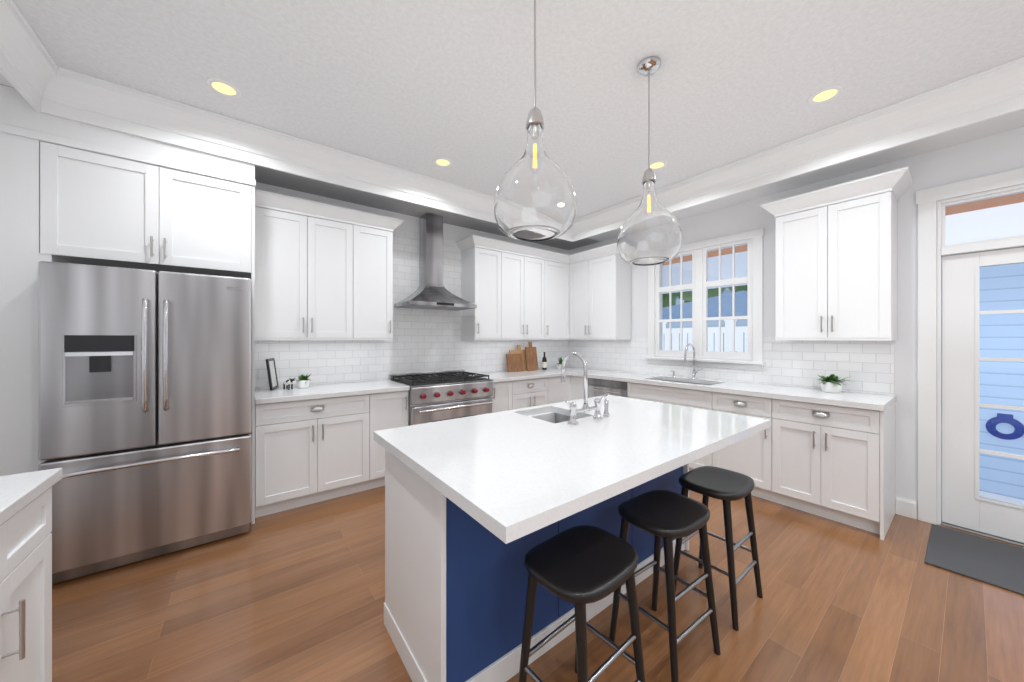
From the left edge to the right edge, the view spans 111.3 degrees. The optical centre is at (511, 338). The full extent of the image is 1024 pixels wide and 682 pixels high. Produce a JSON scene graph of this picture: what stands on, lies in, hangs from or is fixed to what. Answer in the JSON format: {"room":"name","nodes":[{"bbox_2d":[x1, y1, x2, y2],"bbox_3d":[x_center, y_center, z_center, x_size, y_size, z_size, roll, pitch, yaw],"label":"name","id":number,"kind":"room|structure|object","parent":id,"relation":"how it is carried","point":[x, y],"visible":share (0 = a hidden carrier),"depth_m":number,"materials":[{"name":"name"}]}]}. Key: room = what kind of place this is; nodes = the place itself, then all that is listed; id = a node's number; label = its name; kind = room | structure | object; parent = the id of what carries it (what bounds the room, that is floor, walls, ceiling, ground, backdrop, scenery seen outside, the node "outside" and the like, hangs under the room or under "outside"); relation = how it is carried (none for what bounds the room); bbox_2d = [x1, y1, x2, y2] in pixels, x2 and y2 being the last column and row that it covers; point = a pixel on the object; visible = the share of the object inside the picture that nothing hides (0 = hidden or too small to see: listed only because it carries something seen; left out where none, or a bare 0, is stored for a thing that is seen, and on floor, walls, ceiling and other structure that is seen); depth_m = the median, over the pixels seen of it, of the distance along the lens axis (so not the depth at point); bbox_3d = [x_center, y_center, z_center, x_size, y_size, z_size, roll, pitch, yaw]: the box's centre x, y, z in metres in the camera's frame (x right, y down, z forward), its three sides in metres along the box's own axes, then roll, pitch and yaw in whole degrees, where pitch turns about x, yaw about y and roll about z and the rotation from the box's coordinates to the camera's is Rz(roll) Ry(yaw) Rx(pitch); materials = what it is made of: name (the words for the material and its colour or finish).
{"room":"kitchen","nodes":[
{"label":"kitchen","id":0,"kind":"room"},
{"bbox_2d":[255,182,568,388],"bbox_3d":[-1.254,-0.080,3.933,5.560,2.880,0.146,0,0,-37],"label":"wall","id":1,"kind":"structure","parent":0,"point":[424,340],"depth_m":3.89,"materials":[{"name":"white tile"}]},
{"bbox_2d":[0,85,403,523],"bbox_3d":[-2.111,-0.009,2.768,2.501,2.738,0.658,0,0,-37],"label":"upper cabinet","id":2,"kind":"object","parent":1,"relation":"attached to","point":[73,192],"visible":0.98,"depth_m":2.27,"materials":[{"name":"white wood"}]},
{"bbox_2d":[394,213,476,310],"bbox_3d":[-0.837,-0.857,3.862,0.770,1.040,0.461,0,0,-37],"label":"range hood","id":3,"kind":"object","parent":1,"relation":"attached to","point":[431,293],"visible":1,"depth_m":3.86,"materials":[{"name":"silver metal"}]},
{"bbox_2d":[456,234,630,339],"bbox_3d":[0.459,-0.580,4.395,1.976,1.190,1.190,0,0,-37],"label":"upper cabinet","id":4,"kind":"object","parent":1,"relation":"attached to","point":[516,296],"visible":1,"depth_m":4.50,"materials":[{"name":"white wood"}]},
{"bbox_2d":[0,73,1023,249],"bbox_3d":[1.038,-1.450,0.931,5.278,0.139,7.418,0,0,-37],"label":"ceiling","id":5,"kind":"structure","parent":0,"point":[1013,120],"depth_m":3.16,"materials":[{"name":"white paint"}]},
{"bbox_2d":[0,0,1023,241],"bbox_3d":[0.940,-1.397,0.837,4.374,0.244,6.194,0,0,-37],"label":"crown molding","id":6,"kind":"structure","parent":5,"relation":"attached to","point":[51,89],"depth_m":2.38,"materials":[{"name":"white"}]},
{"bbox_2d":[14,0,1023,218],"bbox_3d":[1.038,-1.570,0.931,5.560,0.100,7.700,0,0,-37],"label":"ceiling","id":7,"kind":"structure","parent":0,"point":[403,84],"depth_m":1.96,"materials":[{"name":"grey paint"}]},
{"bbox_2d":[206,78,241,97],"bbox_3d":[-1.747,-1.517,2.123,0.170,0.005,0.170,0,0,-37],"label":"recessed light","id":8,"kind":"object","parent":7,"relation":"in","point":[220,86],"visible":1,"depth_m":2.12,"materials":[{"name":"white"}]},
{"bbox_2d":[433,157,452,166],"bbox_3d":[-0.594,-1.517,3.015,0.170,0.005,0.170,0,0,-37],"label":"recessed light","id":9,"kind":"object","parent":7,"relation":"in","point":[439,161],"visible":1,"depth_m":3.01,"materials":[{"name":"white"}]},
{"bbox_2d":[494,0,576,240],"bbox_3d":[0.094,-0.971,1.436,0.338,1.098,0.338,0,0,-37],"label":"pendant light","id":10,"kind":"object","parent":7,"relation":"hanging from","point":[535,199],"visible":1,"depth_m":1.32,"materials":[{"name":"clear glass"}]},
{"bbox_2d":[617,56,682,265],"bbox_3d":[0.761,-0.971,1.945,0.338,1.098,0.338,0,0,-37],"label":"pendant light","id":11,"kind":"object","parent":7,"relation":"hanging from","point":[651,235],"visible":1,"depth_m":1.85,"materials":[{"name":"clear glass"}]},
{"bbox_2d":[647,160,667,169],"bbox_3d":[1.270,-1.517,3.066,0.170,0.005,0.170,0,0,-37],"label":"recessed light","id":12,"kind":"object","parent":7,"relation":"in","point":[658,164],"visible":0.94,"depth_m":3.05,"materials":[{"name":"white"}]},
{"bbox_2d":[807,85,843,103],"bbox_3d":[1.953,-1.517,2.184,0.170,0.005,0.170,0,0,-37],"label":"recessed light","id":13,"kind":"object","parent":7,"relation":"in","point":[826,94],"visible":1,"depth_m":2.17,"materials":[{"name":"white"}]},
{"bbox_2d":[52,485,1023,681],"bbox_3d":[1.038,1.410,0.931,5.560,0.100,7.700,0,0,-37],"label":"floor","id":14,"kind":"structure","parent":0,"point":[299,595],"depth_m":1.74,"materials":[{"name":"brown wood"}]},
{"bbox_2d":[0,468,61,681],"bbox_3d":[-0.863,0.902,-0.285,0.762,0.915,3.215,0,0,-37],"label":"base cabinet","id":15,"kind":"object","parent":14,"relation":"on","point":[25,498],"visible":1,"depth_m":1.06,"materials":[{"name":"white wood"}]},
{"bbox_2d":[38,261,250,583],"bbox_3d":[-2.374,0.472,2.416,0.911,1.775,0.858,0,0,-37],"label":"refrigerator","id":16,"kind":"object","parent":14,"relation":"on","point":[144,376],"visible":0.88,"depth_m":2.08,"materials":[{"name":"silver metal"}]},
{"bbox_2d":[255,380,409,517],"bbox_3d":[-1.607,0.902,3.167,1.167,0.915,0.636,0,0,-37],"label":"base cabinet","id":17,"kind":"object","parent":14,"relation":"on","point":[314,443],"visible":0.88,"depth_m":2.87,"materials":[{"name":"white wood"}]},
{"bbox_2d":[266,358,278,390],"bbox_3d":[-2.105,0.309,3.075,0.051,0.270,0.210,0,0,-21],"label":"picture frame","id":18,"kind":"object","parent":17,"relation":"on","point":[270,363],"visible":1,"depth_m":3.05,"materials":[{"name":"black"}]},
{"bbox_2d":[283,378,295,389],"bbox_3d":[-1.946,0.394,3.052,0.148,0.101,0.054,0,0,19],"label":"cow figurine","id":19,"kind":"object","parent":17,"relation":"on","point":[287,382],"visible":1,"depth_m":3.04,"materials":[{"name":"white ceramic"}]},
{"bbox_2d":[296,374,310,387],"bbox_3d":[-1.895,0.380,3.158,0.164,0.127,0.141,0,0,-37],"label":"plant pot","id":20,"kind":"object","parent":17,"relation":"on","point":[303,382],"visible":0.99,"depth_m":3.13,"materials":[{"name":"white ceramic"}]},
{"bbox_2d":[389,370,492,425],"bbox_3d":[-0.747,0.873,3.763,0.916,0.975,0.728,0,0,-37],"label":"stove","id":21,"kind":"object","parent":14,"relation":"on","point":[434,396],"visible":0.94,"depth_m":3.53,"materials":[{"name":"silver metal"}]},
{"bbox_2d":[373,395,769,681],"bbox_3d":[0.376,0.902,1.798,1.800,0.915,1.072,0,0,-37],"label":"kitchen island","id":22,"kind":"object","parent":14,"relation":"on","point":[467,499],"visible":0.95,"depth_m":1.38,"materials":[{"name":"white stone"}]},
{"bbox_2d":[561,352,609,424],"bbox_3d":[0.359,0.259,1.961,0.395,0.370,0.209,0,0,-37],"label":"island faucet","id":23,"kind":"object","parent":22,"relation":"on","point":[597,402],"visible":1,"depth_m":1.90,"materials":[{"name":"silver metal"}]},
{"bbox_2d":[518,525,644,681],"bbox_3d":[0.241,1.051,1.209,0.386,0.620,0.342,0,0,-37],"label":"stool","id":24,"kind":"object","parent":14,"relation":"on","point":[581,565],"visible":1,"depth_m":1.19,"materials":[{"name":"black wood"}]},
{"bbox_2d":[609,490,720,681],"bbox_3d":[0.667,1.051,1.541,0.385,0.620,0.336,0,0,-37],"label":"stool","id":25,"kind":"object","parent":14,"relation":"on","point":[669,515],"visible":0.94,"depth_m":1.50,"materials":[{"name":"black wood"}]},
{"bbox_2d":[471,367,895,539],"bbox_3d":[1.191,0.902,3.526,1.868,0.915,3.460,0,0,-37],"label":"base cabinet","id":26,"kind":"object","parent":14,"relation":"on","point":[828,455],"visible":0.61,"depth_m":2.78,"materials":[{"name":"white wood"}]},
{"bbox_2d":[506,342,538,371],"bbox_3d":[0.130,0.245,4.781,0.510,0.396,0.132,0,0,-37],"label":"cutting boards","id":27,"kind":"object","parent":26,"relation":"on","point":[517,360],"visible":1,"depth_m":4.79,"materials":[{"name":"brown wood"}]},
{"bbox_2d":[542,352,546,369],"bbox_3d":[0.463,0.319,4.996,0.069,0.250,0.068,0,0,-37],"label":"oil bottle","id":28,"kind":"object","parent":26,"relation":"on","point":[544,360],"visible":1,"depth_m":4.97,"materials":[{"name":"brown glass"}]},
{"bbox_2d":[556,357,566,368],"bbox_3d":[0.709,0.354,5.077,0.166,0.180,0.222,0,0,-6],"label":"pot","id":29,"kind":"object","parent":26,"relation":"on","point":[560,360],"visible":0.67,"depth_m":5.07,"materials":[{"name":"white ceramic"}]},
{"bbox_2d":[671,343,702,378],"bbox_3d":[1.921,0.248,3.910,0.226,0.391,0.329,0,0,-11],"label":"sink faucet","id":30,"kind":"object","parent":26,"relation":"on","point":[689,344],"visible":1,"depth_m":3.85,"materials":[{"name":"silver metal"}]},
{"bbox_2d":[817,374,853,392],"bbox_3d":[2.654,0.369,2.892,0.224,0.150,0.283,0,0,-22],"label":"plant pot","id":31,"kind":"object","parent":26,"relation":"on","point":[831,384],"visible":1,"depth_m":2.87,"materials":[{"name":"white ceramic"}]},
{"bbox_2d":[674,466,762,630],"bbox_3d":[1.084,1.051,1.859,0.384,0.620,0.331,0,0,-37],"label":"stool","id":32,"kind":"object","parent":14,"relation":"on","point":[725,485],"visible":0.95,"depth_m":1.82,"materials":[{"name":"black wood"}]},
{"bbox_2d":[924,524,1023,594],"bbox_3d":[3.052,1.353,1.972,0.705,0.012,0.910,0,0,-37],"label":"rug","id":33,"kind":"object","parent":14,"relation":"on","point":[992,562],"depth_m":2.15,"materials":[{"name":"grey fabric"}]},
{"bbox_2d":[569,127,1023,518],"bbox_3d":[3.190,-0.080,2.574,0.146,2.880,7.700,0,0,-37],"label":"wall","id":34,"kind":"structure","parent":0,"point":[874,367],"depth_m":2.92,"materials":[{"name":"white paint"}]},
{"bbox_2d":[645,228,764,370],"bbox_3d":[2.120,-0.381,3.934,0.195,1.392,1.260,0,0,-37],"label":"window","id":35,"kind":"structure","parent":34,"relation":"in","point":[756,235],"depth_m":3.63,"materials":[{"name":"white wood"}]},
{"bbox_2d":[657,241,750,357],"bbox_3d":[2.125,-0.396,3.937,0.104,1.184,1.022,0,0,-37],"label":"sash","id":36,"kind":"object","parent":35,"relation":"attached to","point":[700,283],"depth_m":3.88,"materials":[{"name":"white wood"}]},
{"bbox_2d":[760,167,913,340],"bbox_3d":[2.614,-0.583,2.867,0.405,1.195,0.865,0,0,-37],"label":"upper cabinet","id":37,"kind":"object","parent":34,"relation":"attached to","point":[836,264],"visible":1,"depth_m":2.74,"materials":[{"name":"white wood"}]},
{"bbox_2d":[895,497,916,518],"bbox_3d":[2.090,1.295,-0.447,5.278,0.130,3.952,0,0,-37],"label":"baseboard","id":38,"kind":"structure","parent":34,"relation":"attached to","point":[904,507],"depth_m":2.67,"materials":[{"name":"white wood"}]},
{"bbox_2d":[916,168,1023,547],"bbox_3d":[3.443,0.127,2.226,0.166,2.467,1.140,0,0,-37],"label":"door frame","id":39,"kind":"structure","parent":34,"relation":"in","point":[932,247],"depth_m":2.56,"materials":[{"name":"white wood"}]},
{"bbox_2d":[942,247,1023,542],"bbox_3d":[3.419,0.372,2.208,0.106,1.946,0.894,0,0,-37],"label":"entry door","id":40,"kind":"structure","parent":39,"relation":"attached to","point":[962,505],"depth_m":2.48,"materials":[{"name":"white wood"}]},
{"label":"outside","id":41,"kind":"structure","parent":0,"visible":0},
{"bbox_2d":[663,192,1023,504],"bbox_3d":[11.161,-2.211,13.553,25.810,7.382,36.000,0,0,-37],"label":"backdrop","id":42,"kind":"structure","parent":41,"point":[1001,287],"depth_m":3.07,"materials":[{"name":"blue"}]}
]}

